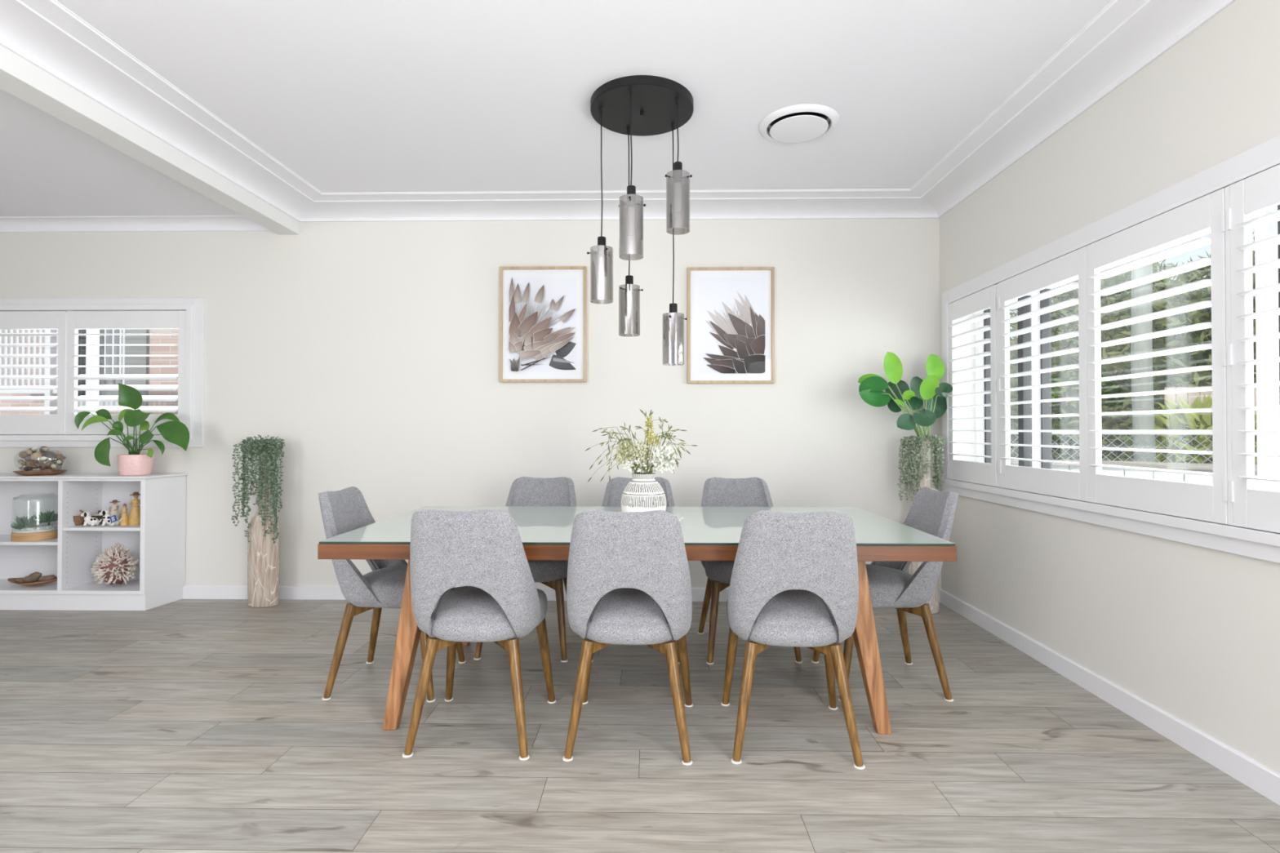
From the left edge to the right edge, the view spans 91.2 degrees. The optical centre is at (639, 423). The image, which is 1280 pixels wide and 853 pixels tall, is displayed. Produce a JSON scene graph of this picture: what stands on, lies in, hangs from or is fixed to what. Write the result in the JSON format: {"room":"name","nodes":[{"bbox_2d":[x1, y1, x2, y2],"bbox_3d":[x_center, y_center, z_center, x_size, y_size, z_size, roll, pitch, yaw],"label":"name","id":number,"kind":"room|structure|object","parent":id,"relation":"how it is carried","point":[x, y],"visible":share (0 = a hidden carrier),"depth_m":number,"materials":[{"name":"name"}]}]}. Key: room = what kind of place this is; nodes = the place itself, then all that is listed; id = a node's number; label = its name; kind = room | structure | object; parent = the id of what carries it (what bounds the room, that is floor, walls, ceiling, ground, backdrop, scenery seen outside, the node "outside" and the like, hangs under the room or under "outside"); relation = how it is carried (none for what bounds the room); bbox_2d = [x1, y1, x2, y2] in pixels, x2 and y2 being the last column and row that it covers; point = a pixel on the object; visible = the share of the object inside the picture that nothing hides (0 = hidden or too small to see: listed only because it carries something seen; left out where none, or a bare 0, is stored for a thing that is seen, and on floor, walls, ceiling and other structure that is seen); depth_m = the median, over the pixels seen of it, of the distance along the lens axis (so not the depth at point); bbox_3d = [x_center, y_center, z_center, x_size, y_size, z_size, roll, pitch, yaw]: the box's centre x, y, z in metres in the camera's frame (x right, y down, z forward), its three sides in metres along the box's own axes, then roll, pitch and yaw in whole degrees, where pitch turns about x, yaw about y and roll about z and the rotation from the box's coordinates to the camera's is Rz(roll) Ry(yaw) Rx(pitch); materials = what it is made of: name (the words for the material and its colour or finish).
{"room":"dining room","nodes":[
{"label":"dining room","id":0,"kind":"room"},
{"bbox_2d":[0,217,941,588],"bbox_3d":[-2.054,-0.204,4.394,8.620,3.000,0.240,0,-1,1],"label":"wall","id":1,"kind":"structure","parent":0,"point":[371,348],"depth_m":4.26,"materials":[{"name":"white paint"}]},
{"bbox_2d":[0,297,204,447],"bbox_3d":[-3.925,-0.347,4.396,1.888,1.023,0.244,0,-1,1],"label":"window","id":2,"kind":"structure","parent":1,"relation":"in","point":[194,308],"depth_m":4.28,"materials":[{"name":"white paint"}]},
{"bbox_2d":[0,311,66,434],"bbox_3d":[-4.343,-0.346,4.303,0.831,0.846,0.083,0,-1,1],"label":"shutter panel","id":3,"kind":"object","parent":2,"relation":"attached to","point":[9,320],"visible":1,"depth_m":4.29,"materials":[{"name":"white paint"}]},
{"bbox_2d":[66,310,186,434],"bbox_3d":[-3.503,-0.346,4.289,0.833,0.846,0.088,0,-1,1],"label":"shutter panel","id":4,"kind":"object","parent":2,"relation":"attached to","point":[168,319],"visible":0.87,"depth_m":4.28,"materials":[{"name":"white paint"}]},
{"bbox_2d":[0,215,271,231],"bbox_3d":[-4.299,-1.359,4.279,3.655,0.077,0.092,0,-1,1],"label":"trim","id":5,"kind":"structure","parent":1,"relation":"attached to","point":[139,223],"depth_m":4.29,"materials":[{"name":"white paint"}]},
{"bbox_2d":[0,44,299,235],"bbox_3d":[-2.483,-1.417,-0.424,0.140,0.152,9.435,0,-1,1],"label":"beam","id":6,"kind":"structure","parent":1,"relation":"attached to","point":[19,77],"depth_m":2.91,"materials":[{"name":"white paint"}]},
{"bbox_2d":[0,0,322,222],"bbox_3d":[-2.247,-1.467,-0.428,0.333,0.076,9.435,0,-1,1],"label":"trim","id":7,"kind":"structure","parent":1,"relation":"attached to","point":[46,34],"depth_m":2.76,"materials":[{"name":"white paint"}]},
{"bbox_2d":[182,585,728,601],"bbox_3d":[-0.557,1.150,4.226,5.110,0.088,0.016,0,-1,1],"label":"baseboard","id":8,"kind":"structure","parent":1,"relation":"attached to","point":[189,592],"depth_m":4.25,"materials":[{"name":"white paint"}]},
{"bbox_2d":[499,266,586,382],"bbox_3d":[-0.655,-0.669,4.233,0.585,0.780,0.040,0,-1,1],"label":"framed print","id":9,"kind":"object","parent":1,"relation":"attached to","point":[543,308],"visible":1,"depth_m":4.23,"materials":[{"name":"white paper"}]},
{"bbox_2d":[299,188,938,222],"bbox_3d":[-0.162,-1.419,4.087,4.345,0.076,0.333,0,-1,1],"label":"trim","id":10,"kind":"structure","parent":1,"relation":"attached to","point":[845,203],"depth_m":4.14,"materials":[{"name":"white paint"}]},
{"bbox_2d":[687,266,774,383],"bbox_3d":[0.611,-0.658,4.216,0.580,0.780,0.031,0,-1,1],"label":"framed print","id":11,"kind":"object","parent":1,"relation":"attached to","point":[731,310],"visible":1,"depth_m":4.21,"materials":[{"name":"white paper"}]},
{"bbox_2d":[0,0,1111,217],"bbox_3d":[-2.136,-1.623,-0.308,8.620,0.360,9.675,0,-1,1],"label":"ceiling","id":12,"kind":"structure","parent":0,"point":[348,95],"depth_m":2.72,"materials":[{"name":"white paint"}]},
{"bbox_2d":[586,75,693,365],"bbox_3d":[0.014,-0.880,2.877,0.482,1.200,0.472,0,-1,-27],"label":"pendant light","id":13,"kind":"object","parent":12,"relation":"hanging from","point":[633,104],"visible":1,"depth_m":2.82,"materials":[{"name":"black metal"}]},
{"bbox_2d":[759,103,839,143],"bbox_3d":[0.777,-1.448,3.067,0.380,0.036,0.380,0,-1,1],"label":"ceiling vent","id":14,"kind":"object","parent":12,"relation":"in","point":[804,122],"visible":1,"depth_m":3.01,"materials":[{"name":"white plastic"}]},
{"bbox_2d":[0,599,1279,852],"bbox_3d":[-2.138,1.146,-0.457,8.140,0.002,9.435,0,-1,1],"label":"floor","id":15,"kind":"structure","parent":0,"point":[182,726],"depth_m":2.22,"materials":[{"name":"grey wood"}]},
{"bbox_2d":[0,473,187,610],"bbox_3d":[-4.186,0.767,4.141,2.184,0.853,0.314,0,-1,1],"label":"shelving unit","id":16,"kind":"object","parent":15,"relation":"on","point":[158,542],"visible":0.85,"depth_m":4.13,"materials":[{"name":"white paint"}]},
{"bbox_2d":[0,534,57,545],"bbox_3d":[-4.165,0.771,4.149,0.915,0.020,0.284,0,-1,1],"label":"shelf","id":17,"kind":"object","parent":16,"relation":"attached to","point":[5,540],"depth_m":4.01,"materials":[{"name":"white paint"}]},
{"bbox_2d":[7,577,57,586],"bbox_3d":[-3.969,1.040,4.109,0.350,0.044,0.170,0,-1,1],"label":"dish","id":18,"kind":"object","parent":16,"relation":"on","point":[10,580],"visible":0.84,"depth_m":4.07,"materials":[{"name":"brown wood"}]},
{"bbox_2d":[13,577,23,583],"bbox_3d":[-4.043,1.029,4.100,0.079,0.039,0.035,0,-1,-25],"label":"bark piece","id":19,"kind":"object","parent":18,"relation":"on","point":[18,580],"visible":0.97,"depth_m":4.08,"materials":[{"name":"brown wood"}]},
{"bbox_2d":[22,572,41,583],"bbox_3d":[-3.986,1.012,4.109,0.096,0.074,0.065,0,-1,1],"label":"bark piece","id":20,"kind":"object","parent":18,"relation":"on","point":[32,578],"visible":0.95,"depth_m":4.09,"materials":[{"name":"brown wood"}]},
{"bbox_2d":[37,574,57,581],"bbox_3d":[-3.894,1.023,4.117,0.095,0.051,0.051,0,-1,1],"label":"bark piece","id":21,"kind":"object","parent":18,"relation":"on","point":[45,578],"visible":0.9,"depth_m":4.10,"materials":[{"name":"brown wood"}]},
{"bbox_2d":[10,492,57,542],"bbox_3d":[-3.977,0.613,4.134,0.242,0.295,0.242,0,-1,1],"label":"terrarium","id":22,"kind":"object","parent":16,"relation":"on","point":[15,537],"visible":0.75,"depth_m":4.04,"materials":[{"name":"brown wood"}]},
{"bbox_2d":[13,524,57,533],"bbox_3d":[-3.978,0.691,4.133,0.227,0.032,0.226,0,-1,1],"label":"pebbles","id":23,"kind":"object","parent":22,"relation":"in","point":[44,527],"visible":0.83,"depth_m":4.07,"materials":[{"name":"white"}]},
{"bbox_2d":[10,514,40,529],"bbox_3d":[-4.008,0.652,4.086,0.162,0.106,0.164,0,-1,1],"label":"succulent","id":24,"kind":"object","parent":23,"relation":"on","point":[23,522],"visible":0.98,"depth_m":4.06,"materials":[{"name":"green plant"}]},
{"bbox_2d":[32,510,57,525],"bbox_3d":[-3.930,0.637,4.155,0.141,0.117,0.155,0,-1,19],"label":"succulent","id":25,"kind":"object","parent":23,"relation":"on","point":[49,517],"visible":0.93,"depth_m":4.14,"materials":[{"name":"green plant"}]},
{"bbox_2d":[13,469,67,475],"bbox_3d":[-3.957,0.327,4.136,0.300,0.027,0.225,0,-1,1],"label":"wooden tray","id":26,"kind":"object","parent":16,"relation":"on","point":[31,473],"visible":0.95,"depth_m":4.08,"materials":[{"name":"brown wood"}]},
{"bbox_2d":[13,447,67,471],"bbox_3d":[-3.957,0.244,4.137,0.300,0.168,0.216,0,-1,1],"label":"glass bowl","id":27,"kind":"object","parent":26,"relation":"on","point":[24,447],"visible":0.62,"depth_m":4.13,"materials":[{"name":"clear glass"}]},
{"bbox_2d":[18,450,31,458],"bbox_3d":[-4.017,0.205,4.090,0.058,0.049,0.054,1,-1,-40],"label":"stone","id":28,"kind":"object","parent":27,"relation":"in","point":[23,454],"visible":0.88,"depth_m":4.07,"materials":[{"name":"brown stone"}]},
{"bbox_2d":[24,455,32,462],"bbox_3d":[-3.974,0.229,4.076,0.046,0.043,0.042,0,-1,7],"label":"stone","id":29,"kind":"object","parent":27,"relation":"in","point":[28,459],"visible":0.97,"depth_m":4.06,"materials":[{"name":"stone"}]},
{"bbox_2d":[26,449,31,454],"bbox_3d":[-3.974,0.187,4.077,0.030,0.033,0.028,-1,-1,45],"label":"stone","id":30,"kind":"object","parent":27,"relation":"in","point":[28,451],"visible":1,"depth_m":4.07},
{"bbox_2d":[26,460,32,466],"bbox_3d":[-4.003,0.261,4.109,0.042,0.048,0.044,0,-1,25],"label":"stone","id":31,"kind":"object","parent":27,"relation":"in","point":[28,464],"visible":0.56,"depth_m":4.09,"materials":[{"name":"beige stone"}]},
{"bbox_2d":[31,446,38,451],"bbox_3d":[-3.978,0.167,4.120,0.031,0.030,0.034,0,-1,0],"label":"stone","id":32,"kind":"object","parent":27,"relation":"in","point":[33,448],"visible":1,"depth_m":4.11,"materials":[{"name":"white stone"}]},
{"bbox_2d":[30,452,42,460],"bbox_3d":[-3.924,0.213,4.073,0.059,0.051,0.049,0,-1,-19],"label":"stone","id":33,"kind":"object","parent":27,"relation":"in","point":[36,455],"visible":1,"depth_m":4.06,"materials":[{"name":"beige stone"}]},
{"bbox_2d":[40,456,46,460],"bbox_3d":[-3.879,0.229,4.075,0.026,0.027,0.030,0,-1,12],"label":"stone","id":34,"kind":"object","parent":27,"relation":"in","point":[43,458],"visible":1,"depth_m":4.07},
{"bbox_2d":[39,446,47,453],"bbox_3d":[-3.934,0.174,4.133,0.040,0.046,0.040,0,-1,0],"label":"stone","id":35,"kind":"object","parent":27,"relation":"in","point":[41,450],"visible":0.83,"depth_m":4.12,"materials":[{"name":"stone"}]},
{"bbox_2d":[44,461,50,466],"bbox_3d":[-3.880,0.267,4.106,0.029,0.034,0.028,0,-1,-6],"label":"stone","id":36,"kind":"object","parent":27,"relation":"in","point":[47,464],"visible":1,"depth_m":4.10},
{"bbox_2d":[44,450,55,458],"bbox_3d":[-3.868,0.205,4.108,0.049,0.049,0.050,0,-1,17],"label":"stone","id":37,"kind":"object","parent":27,"relation":"in","point":[48,455],"visible":1,"depth_m":4.09,"materials":[{"name":"grey stone"}]},
{"bbox_2d":[50,464,57,468],"bbox_3d":[-3.859,0.284,4.126,0.027,0.030,0.029,0,-1,17],"label":"stone","id":38,"kind":"object","parent":27,"relation":"in","point":[53,466],"visible":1,"depth_m":4.12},
{"bbox_2d":[54,453,63,460],"bbox_3d":[-3.845,0.227,4.151,0.043,0.047,0.043,0,-1,-3],"label":"stone","id":39,"kind":"object","parent":27,"relation":"in","point":[58,456],"visible":1,"depth_m":4.14,"materials":[{"name":"grey stone"}]},
{"bbox_2d":[73,510,84,525],"bbox_3d":[-3.698,0.617,4.119,0.110,0.101,0.108,0,-1,1],"label":"wicker basket","id":40,"kind":"object","parent":16,"relation":"on","point":[78,520],"visible":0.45,"depth_m":4.09,"materials":[{"name":"brown wicker"}]},
{"bbox_2d":[80,511,102,526],"bbox_3d":[-3.554,0.618,4.060,0.126,0.096,0.057,0,-1,1],"label":"dog figurine","id":41,"kind":"object","parent":16,"relation":"on","point":[88,520],"visible":1,"depth_m":4.05,"materials":[{"name":"white ceramic"}]},
{"bbox_2d":[90,510,110,524],"bbox_3d":[-3.594,0.624,4.177,0.104,0.088,0.104,0,-1,1],"label":"figurine","id":42,"kind":"object","parent":16,"relation":"on","point":[96,515],"visible":0.41,"depth_m":4.14,"materials":[{"name":"ceramic"}]},
{"bbox_2d":[62,523,140,530],"bbox_3d":[-3.426,0.677,4.138,0.507,0.020,0.284,0,-1,1],"label":"shelf","id":43,"kind":"object","parent":16,"relation":"attached to","point":[67,526],"depth_m":4.00,"materials":[{"name":"white paint"}]},
{"bbox_2d":[97,509,122,526],"bbox_3d":[-3.435,0.613,4.067,0.141,0.107,0.064,0,-1,1],"label":"dog figurine","id":44,"kind":"object","parent":16,"relation":"on","point":[109,520],"visible":1,"depth_m":4.05,"materials":[{"name":"white ceramic"}]},
{"bbox_2d":[108,499,120,523],"bbox_3d":[-3.517,0.591,4.196,0.071,0.155,0.071,0,-1,1],"label":"figurine","id":45,"kind":"object","parent":16,"relation":"on","point":[114,511],"visible":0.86,"depth_m":4.18,"materials":[{"name":"beige ceramic"}]},
{"bbox_2d":[90,542,139,584],"bbox_3d":[-3.436,0.922,4.109,0.253,0.273,0.243,1,-1,-42],"label":"coral","id":46,"kind":"object","parent":16,"relation":"on","point":[117,565],"visible":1,"depth_m":4.07},
{"bbox_2d":[119,503,128,525],"bbox_3d":[-3.368,0.596,4.093,0.049,0.141,0.049,0,-1,1],"label":"figurine","id":47,"kind":"object","parent":16,"relation":"on","point":[124,522],"visible":1,"depth_m":4.08,"materials":[{"name":"yellow plastic"}]},
{"bbox_2d":[74,382,189,475],"bbox_3d":[-3.309,0.039,4.106,0.874,0.602,0.236,0,-1,1],"label":"potted plant","id":48,"kind":"object","parent":16,"relation":"on","point":[133,463],"visible":1,"depth_m":4.07,"materials":[{"name":"green plant"}]},
{"bbox_2d":[128,492,140,525],"bbox_3d":[-3.325,0.560,4.133,0.082,0.215,0.082,0,-1,1],"label":"figurine","id":49,"kind":"object","parent":16,"relation":"on","point":[134,518],"visible":0.92,"depth_m":4.11,"materials":[{"name":"yellow plastic"}]},
{"bbox_2d":[247,448,279,607],"bbox_3d":[-2.469,0.678,4.114,0.200,1.030,0.120,0,-1,1],"label":"floor vase","id":50,"kind":"object","parent":15,"relation":"on","point":[263,555],"visible":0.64,"depth_m":4.06,"materials":[{"name":"beige ceramic"}]},
{"bbox_2d":[231,434,285,543],"bbox_3d":[-2.483,0.423,4.109,0.298,0.704,0.180,0,-1,4],"label":"trailing plant","id":51,"kind":"object","parent":50,"relation":"in","point":[271,443],"visible":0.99,"depth_m":4.06,"materials":[{"name":"green plant"}]},
{"bbox_2d":[318,486,466,702],"bbox_3d":[-1.143,0.742,2.891,0.556,0.877,0.479,0,-1,1],"label":"dining chair","id":52,"kind":"object","parent":15,"relation":"on","point":[344,510],"visible":0.69,"depth_m":2.72,"materials":[{"name":"grey fabric"}]},
{"bbox_2d":[402,508,555,760],"bbox_3d":[-0.605,0.737,2.405,0.479,0.877,0.556,0,-1,2],"label":"dining chair","id":53,"kind":"object","parent":15,"relation":"on","point":[499,601],"visible":1,"depth_m":2.22,"materials":[{"name":"grey fabric"}]},
{"bbox_2d":[473,476,576,662],"bbox_3d":[-0.579,0.747,3.398,0.479,0.877,0.556,0,-1,4],"label":"dining chair","id":54,"kind":"object","parent":15,"relation":"on","point":[524,491],"visible":0.29,"depth_m":3.59,"materials":[{"name":"grey fabric"}]},
{"bbox_2d":[562,509,693,765],"bbox_3d":[-0.033,0.736,2.376,0.479,0.877,0.556,0,-1,3],"label":"dining chair","id":55,"kind":"object","parent":15,"relation":"on","point":[628,582],"visible":1,"depth_m":2.18,"materials":[{"name":"grey fabric"}]},
{"bbox_2d":[591,476,679,663],"bbox_3d":[-0.018,0.747,3.371,0.479,0.877,0.556,0,-1,2],"label":"dining chair","id":56,"kind":"object","parent":15,"relation":"on","point":[615,488],"visible":0.09,"depth_m":3.59,"materials":[{"name":"grey fabric"}]},
{"bbox_2d":[317,506,956,734],"bbox_3d":[-0.011,0.815,2.875,2.377,0.730,1.098,0,-1,1],"label":"dining table","id":57,"kind":"object","parent":15,"relation":"on","point":[708,533],"visible":0.46,"depth_m":2.40,"materials":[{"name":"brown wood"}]},
{"bbox_2d":[675,515,684,521],"bbox_3d":[0.017,0.439,2.856,0.368,0.020,0.360,0,-1,1],"label":"scalloped dish","id":58,"kind":"object","parent":57,"relation":"on","point":[678,517],"visible":0.05,"depth_m":2.87,"materials":[{"name":"white ceramic"}]},
{"bbox_2d":[621,472,666,511],"bbox_3d":[0.017,0.335,2.857,0.206,0.214,0.206,0,-1,-32],"label":"flower vase","id":59,"kind":"object","parent":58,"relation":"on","point":[643,493],"visible":0.79,"depth_m":2.79,"materials":[{"name":"ceramic"}]},
{"bbox_2d":[584,409,696,481],"bbox_3d":[0.005,0.108,2.844,0.528,0.349,0.162,0,-1,1],"label":"flower arrangement","id":60,"kind":"object","parent":59,"relation":"in","point":[664,456],"visible":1,"depth_m":2.84,"materials":[{"name":"green plant"}]},
{"bbox_2d":[697,477,802,664],"bbox_3d":[0.557,0.747,3.361,0.479,0.877,0.556,0,-1,-2],"label":"dining chair","id":61,"kind":"object","parent":15,"relation":"on","point":[717,491],"visible":0.33,"depth_m":3.56,"materials":[{"name":"grey fabric"}]},
{"bbox_2d":[720,510,865,769],"bbox_3d":[0.557,0.736,2.354,0.479,0.877,0.556,0,-1,5],"label":"dining chair","id":62,"kind":"object","parent":15,"relation":"on","point":[794,580],"visible":1,"depth_m":2.17,"materials":[{"name":"grey fabric"}]},
{"bbox_2d":[811,486,958,702],"bbox_3d":[1.124,0.742,2.884,0.556,0.877,0.479,0,-1,1],"label":"dining chair","id":63,"kind":"object","parent":15,"relation":"on","point":[931,511],"visible":0.66,"depth_m":2.71,"materials":[{"name":"grey fabric"}]},
{"bbox_2d":[909,438,939,613],"bbox_3d":[1.805,0.644,3.983,0.182,1.095,0.146,0,-1,1],"label":"floor vase","id":64,"kind":"object","parent":15,"relation":"on","point":[934,602],"visible":0.26,"depth_m":3.95,"materials":[{"name":"beige ceramic"}]},
{"bbox_2d":[857,351,952,437],"bbox_3d":[1.675,-0.158,3.965,0.624,0.584,0.236,0,-1,1],"label":"leaf plant","id":65,"kind":"object","parent":64,"relation":"in","point":[871,387],"visible":0.95,"depth_m":3.95,"materials":[{"name":"green plant"}]},
{"bbox_2d":[897,434,945,501],"bbox_3d":[1.793,0.282,3.978,0.290,0.425,0.170,0,-1,-3],"label":"trailing plant","id":66,"kind":"object","parent":64,"relation":"in","point":[937,442],"visible":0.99,"depth_m":3.94,"materials":[{"name":"green plant"}]},
{"bbox_2d":[939,0,1279,773],"bbox_3d":[2.051,-0.255,-0.516,0.240,3.000,9.435,0,-1,1],"label":"wall","id":67,"kind":"structure","parent":0,"point":[1192,632],"depth_m":2.51,"materials":[{"name":"white paint"}]},
{"bbox_2d":[910,0,1235,217],"bbox_3d":[1.765,-1.467,-0.498,0.333,0.076,9.435,0,-1,1],"label":"trim","id":68,"kind":"structure","parent":67,"relation":"attached to","point":[1125,37],"depth_m":2.68,"materials":[{"name":"white paint"}]},
{"bbox_2d":[939,588,1279,805],"bbox_3d":[1.923,1.101,-0.528,0.016,0.088,9.435,0,-1,1],"label":"baseboard","id":69,"kind":"structure","parent":67,"relation":"attached to","point":[1260,778],"depth_m":2.46,"materials":[{"name":"white paint"}]},
{"bbox_2d":[942,135,1279,563],"bbox_3d":[2.106,-0.218,2.729,0.304,1.311,2.809,0,-1,1],"label":"window","id":70,"kind":"structure","parent":67,"relation":"in","point":[1229,538],"depth_m":2.50,"materials":[{"name":"white paint"}]},
{"bbox_2d":[946,284,997,486],"bbox_3d":[1.994,-0.208,3.757,0.089,1.125,0.559,0,-1,1],"label":"shutter panel","id":71,"kind":"object","parent":70,"relation":"attached to","point":[980,473],"visible":0.91,"depth_m":3.72,"materials":[{"name":"white paint"}]},
{"bbox_2d":[997,246,1088,502],"bbox_3d":[1.982,-0.215,3.100,0.089,1.125,0.689,0,-1,1],"label":"shutter panel","id":72,"kind":"object","parent":70,"relation":"attached to","point":[1073,485],"visible":0.94,"depth_m":3.03,"materials":[{"name":"white paint"}]},
{"bbox_2d":[1086,187,1228,524],"bbox_3d":[1.970,-0.222,2.418,0.089,1.125,0.668,0,-1,1],"label":"shutter panel","id":73,"kind":"object","parent":70,"relation":"attached to","point":[1203,502],"visible":0.94,"depth_m":2.33,"materials":[{"name":"white paint"}]},
{"bbox_2d":[1226,164,1279,533],"bbox_3d":[1.959,-0.229,1.753,0.089,1.125,0.644,0,-1,1],"label":"shutter panel","id":74,"kind":"object","parent":70,"relation":"attached to","point":[1252,508],"visible":1,"depth_m":2.02,"materials":[{"name":"white paint"}]},
{"label":"outside","id":75,"kind":"structure","parent":0,"visible":0},
{"bbox_3d":[5.156,1.918,8.892,38.000,0.150,42.000,0,-1,1],"label":"ground","id":76,"kind":"structure","parent":75,"visible":0},
{"bbox_2d":[0,329,57,414],"bbox_3d":[-6.912,0.143,6.516,1.769,3.350,0.090,0,-1,1],"label":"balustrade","id":77,"kind":"object","parent":76,"relation":"on","point":[48,340],"visible":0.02,"depth_m":6.51,"materials":[{"name":"white paint"}]},
{"bbox_2d":[0,328,178,414],"bbox_3d":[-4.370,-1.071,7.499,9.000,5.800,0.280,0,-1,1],"label":"neighbouring house","id":78,"kind":"structure","parent":76,"relation":"on","point":[121,339],"depth_m":7.41,"materials":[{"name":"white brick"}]},
{"bbox_2d":[1009,231,1256,475],"bbox_3d":[9.174,-0.605,11.367,4.398,6.290,10.538,0,-1,19],"label":"hedge","id":79,"kind":"object","parent":76,"relation":"on","point":[1199,357],"visible":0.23,"depth_m":10.17,"materials":[{"name":"green plant"}]},
{"bbox_2d":[1010,459,1257,488],"bbox_3d":[4.445,1.072,5.412,4.040,1.470,0.100,0,-1,39],"label":"wall","id":80,"kind":"structure","parent":76,"relation":"on","point":[1196,467],"depth_m":5.38,"materials":[{"name":"white paint"}]},
{"bbox_2d":[1010,432,1257,464],"bbox_3d":[4.465,0.209,5.406,3.950,0.257,0.023,0,-1,39],"label":"mesh panel","id":81,"kind":"object","parent":80,"relation":"on","point":[1014,433],"visible":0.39,"depth_m":5.46,"materials":[{"name":"silver metal"}]},
{"bbox_2d":[1130,253,1155,479],"bbox_3d":[4.916,-0.186,6.117,0.205,4.002,0.195,0,-1,1],"label":"trunk","id":82,"kind":"object","parent":76,"relation":"on","point":[1144,402],"visible":0.28,"depth_m":6.06,"materials":[{"name":"grey plant"}]},
{"bbox_2d":[1118,393,1257,482],"bbox_3d":[5.874,0.577,6.529,1.583,1.794,1.445,0,-1,1],"label":"round shrub","id":83,"kind":"object","parent":76,"relation":"on","point":[1189,420],"visible":0.18,"depth_m":6.40,"materials":[{"name":"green plant"}]},
{"bbox_2d":[1164,386,1257,422],"bbox_3d":[7.548,0.690,6.230,3.565,2.250,0.018,-1,-1,41],"label":"fence","id":84,"kind":"object","parent":76,"relation":"on","point":[1193,396],"visible":0.16,"depth_m":7.26,"materials":[{"name":"white wood"}]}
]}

